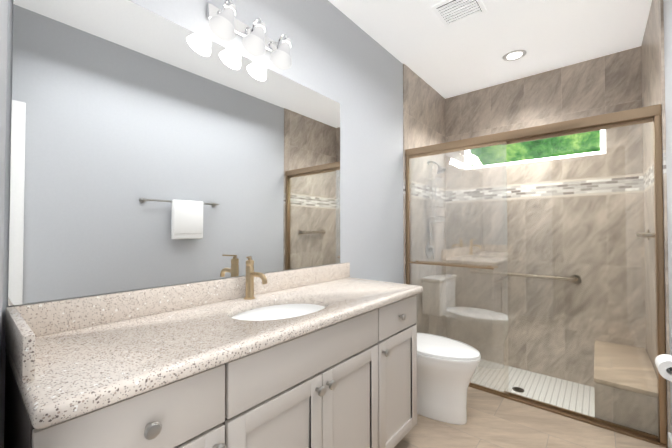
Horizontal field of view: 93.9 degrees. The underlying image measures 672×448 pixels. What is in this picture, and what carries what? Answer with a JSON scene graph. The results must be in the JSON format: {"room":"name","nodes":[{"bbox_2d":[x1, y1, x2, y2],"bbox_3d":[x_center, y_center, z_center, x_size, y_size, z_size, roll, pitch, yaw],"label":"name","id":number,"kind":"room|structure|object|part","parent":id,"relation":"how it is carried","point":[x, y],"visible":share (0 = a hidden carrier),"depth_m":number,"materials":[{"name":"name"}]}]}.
{"room":"bathroom","nodes":[
{"label":"bathroom","id":0,"kind":"room"},
{"bbox_2d":[0,0,7,415],"bbox_3d":[-0.428,-0.130,0.305,1.669,2.750,0.100,-1,-1,45],"label":"wall","id":1,"kind":"structure","parent":0,"point":[3,36],"depth_m":0.83,"materials":[{"name":"paint"}]},
{"bbox_2d":[5,308,35,383],"bbox_3d":[-0.810,0.294,0.799,0.376,0.100,0.020,-1,-1,40],"label":"backsplash","id":2,"kind":"structure","parent":1,"relation":"attached to","point":[20,337],"depth_m":0.73,"materials":[{"name":"beige stone"}]},
{"bbox_2d":[0,0,403,447],"bbox_3d":[-0.018,0.052,2.177,0.120,3.050,4.070,-1,-1,40],"label":"wall","id":3,"kind":"structure","parent":0,"point":[352,68],"depth_m":2.22,"materials":[{"name":"paint"}]},
{"bbox_2d":[8,0,339,305],"bbox_3d":[-0.473,-0.290,1.539,0.005,1.088,1.561,-1,-1,40],"label":"mirror","id":4,"kind":"object","parent":3,"relation":"attached to","point":[150,149],"visible":1,"depth_m":1.23,"materials":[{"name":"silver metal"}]},
{"bbox_2d":[8,264,349,335],"bbox_3d":[-0.439,0.307,1.552,0.020,0.100,1.651,-1,-1,40],"label":"backsplash","id":5,"kind":"structure","parent":3,"relation":"attached to","point":[60,315],"depth_m":1.20,"materials":[{"name":"beige stone"}]},
{"bbox_2d":[207,0,291,69],"bbox_3d":[-0.388,-0.920,1.527,0.166,0.202,0.496,-1,-1,40],"label":"sconce","id":6,"kind":"object","parent":3,"relation":"attached to","point":[225,24],"visible":1,"depth_m":1.51,"materials":[{"name":"white glass"}]},
{"bbox_2d":[403,64,446,336],"bbox_3d":[0.937,0.007,3.220,0.012,2.925,1.005,-1,-1,40],"label":"shower wall tile","id":7,"kind":"structure","parent":3,"relation":"attached to","point":[423,113],"depth_m":3.16,"materials":[{"name":"beige tile"}]},
{"bbox_2d":[424,159,445,257],"bbox_3d":[1.027,-0.154,3.177,0.184,1.029,0.246,-1,-1,40],"label":"shower head","id":8,"kind":"object","parent":7,"relation":"attached to","point":[440,206],"depth_m":3.19},
{"bbox_2d":[409,122,657,433],"bbox_3d":[1.274,0.326,2.337,1.561,1.852,0.036,-1,-1,40],"label":"glass shower door","id":9,"kind":"object","parent":3,"relation":"attached to","point":[467,253],"visible":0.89,"depth_m":2.40,"materials":[{"name":"clear glass"}]},
{"bbox_2d":[405,104,666,446],"bbox_3d":[1.257,0.296,2.318,1.627,1.962,0.116,-1,-1,40],"label":"shower door frame","id":10,"kind":"object","parent":3,"relation":"attached to","point":[647,114],"visible":0.85,"depth_m":1.98,"materials":[{"name":"brown metal"}]},
{"bbox_2d":[468,386,667,447],"bbox_3d":[1.274,1.279,2.321,1.629,0.002,0.060,-1,-1,40],"label":"sill","id":11,"kind":"structure","parent":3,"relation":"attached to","point":[576,419],"depth_m":2.02,"materials":[{"name":"brown metal"}]},
{"bbox_2d":[328,0,651,98],"bbox_3d":[0.662,-1.522,1.636,1.893,0.080,4.070,-1,-1,40],"label":"ceiling","id":12,"kind":"structure","parent":0,"point":[422,41],"depth_m":2.44,"materials":[{"name":"paint"}]},
{"bbox_2d":[432,0,486,27],"bbox_3d":[0.843,-1.465,2.142,0.280,0.016,0.280,-1,-1,40],"label":"ceiling vent","id":13,"kind":"object","parent":12,"relation":"in","point":[449,13],"visible":1,"depth_m":2.14,"materials":[{"name":"white plastic"}]},
{"bbox_2d":[502,49,526,60],"bbox_3d":[1.550,-1.461,2.724,0.184,0.006,0.184,-1,-1,40],"label":"recessed light","id":14,"kind":"object","parent":12,"relation":"in","point":[523,52],"depth_m":2.72,"materials":[{"name":"white plastic"}]},
{"bbox_3d":[1.550,-1.462,2.724,0.116,0.001,0.116,-1,-1,40],"label":"recessed ceiling light lens","id":15,"kind":"part","parent":14,"relation":"part of","materials":[{"name":"white glass"}]},
{"bbox_2d":[394,387,664,447],"bbox_3d":[0.326,1.411,1.182,1.893,0.300,3.020,-1,-1,40],"label":"floor","id":16,"kind":"structure","parent":0,"point":[494,421],"depth_m":1.92,"materials":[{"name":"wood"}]},
{"bbox_2d":[4,292,421,447],"bbox_3d":[-0.238,0.829,1.364,0.559,0.870,1.630,-1,-1,40],"label":"bathroom vanity","id":17,"kind":"object","parent":16,"relation":"on","point":[324,356],"depth_m":1.05,"materials":[{"name":"grey paint"}]},
{"bbox_2d":[5,276,422,427],"bbox_3d":[-0.232,0.374,1.378,0.560,0.040,1.651,-1,-1,40],"label":"countertop","id":18,"kind":"structure","parent":17,"relation":"on","point":[79,369],"depth_m":0.92,"materials":[{"name":"beige stone"}]},
{"bbox_2d":[240,256,267,299],"bbox_3d":[-0.380,0.253,1.459,0.155,0.204,0.074,-1,-1,40],"label":"faucet","id":19,"kind":"object","parent":18,"relation":"on","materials":[{"name":"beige metal"}]},
{"bbox_2d":[228,296,327,323],"bbox_3d":[-0.235,0.465,1.348,0.376,0.167,0.492,-1,-1,40],"label":"sink","id":20,"kind":"object","parent":18,"relation":"in","point":[263,313],"depth_m":1.53,"materials":[{"name":"white ceramic"}]},
{"bbox_2d":[417,332,480,424],"bbox_3d":[0.596,0.893,2.187,0.765,0.768,0.475,-1,-1,40],"label":"toilet","id":21,"kind":"object","parent":16,"relation":"on","point":[446,368],"visible":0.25,"depth_m":2.00,"materials":[{"name":"white ceramic"}]},
{"bbox_2d":[445,46,645,386],"bbox_3d":[1.927,0.068,3.125,1.653,3.050,0.120,-1,-1,40],"label":"wall","id":22,"kind":"structure","parent":0,"point":[610,83],"depth_m":2.92,"materials":[{"name":"tile"}]},
{"bbox_2d":[464,129,606,169],"bbox_3d":[1.915,-0.747,3.138,1.195,0.290,0.098,-1,-1,40],"label":"window","id":23,"kind":"structure","parent":22,"relation":"in","point":[602,139],"depth_m":2.97,"materials":[{"name":"white plastic"}]},
{"bbox_2d":[469,229,654,283],"bbox_3d":[1.734,0.291,2.696,1.380,0.490,0.779,-1,-1,40],"label":"grab bar","id":24,"kind":"object","parent":22,"relation":"attached to","point":[642,235],"visible":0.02,"depth_m":2.90,"materials":[{"name":"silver metal"}]},
{"bbox_2d":[663,0,671,433],"bbox_3d":[1.343,0.033,1.041,0.120,3.050,4.070,-1,-1,40],"label":"wall","id":25,"kind":"structure","parent":0,"point":[667,6],"depth_m":1.72,"materials":[{"name":"paint"}]},
{"bbox_2d":[641,0,670,446],"bbox_3d":[2.197,-0.010,2.169,0.012,2.925,1.005,-1,-1,40],"label":"shower wall tile","id":26,"kind":"structure","parent":25,"relation":"attached to","point":[653,69],"depth_m":2.12,"materials":[{"name":"beige tile"}]},
{"bbox_2d":[655,354,671,380],"bbox_3d":[1.594,0.676,1.500,0.094,0.092,0.194,-1,-1,40],"label":"toilet paper","id":27,"kind":"object","parent":25,"relation":"attached to","point":[663,362],"visible":1,"depth_m":1.46,"materials":[{"name":"white paper"}]},
{"bbox_2d":[668,432,671,447],"bbox_3d":[1.044,1.203,0.766,0.014,0.100,2.595,-1,-1,40],"label":"baseboard","id":28,"kind":"structure","parent":25,"relation":"attached to","point":[669,440],"depth_m":1.69,"materials":[{"name":"paint"}]},
{"bbox_3d":[1.630,1.525,2.743,1.893,0.125,1.050,-1,-1,40],"label":"floor","id":29,"kind":"structure","parent":0,"visible":0},
{"bbox_2d":[471,359,594,416],"bbox_3d":[1.468,1.376,2.803,1.305,0.174,0.928,-1,-1,40],"label":"floor","id":30,"kind":"structure","parent":29,"relation":"on","point":[538,380],"depth_m":2.74,"materials":[{"name":"tile"}]},
{"bbox_2d":[512,387,523,391],"bbox_3d":[1.569,1.424,2.698,0.090,0.004,0.090,-1,-1,40],"label":"floor drain","id":31,"kind":"object","parent":30,"relation":"in","point":[518,390],"depth_m":2.69,"materials":[{"name":"grey metal"}]},
{"bbox_2d":[594,340,658,436],"bbox_3d":[2.092,1.228,2.284,0.321,0.450,0.926,-1,-1,40],"label":"shower bench","id":32,"kind":"object","parent":29,"relation":"on","point":[616,349],"depth_m":2.00,"materials":[{"name":"tile"}]},
{"label":"outside","id":33,"kind":"structure","parent":0,"visible":0},
{"bbox_2d":[471,130,599,166],"bbox_3d":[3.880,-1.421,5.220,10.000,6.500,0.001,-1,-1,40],"label":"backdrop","id":34,"kind":"structure","parent":33,"point":[550,144],"depth_m":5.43,"materials":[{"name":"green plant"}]}
]}

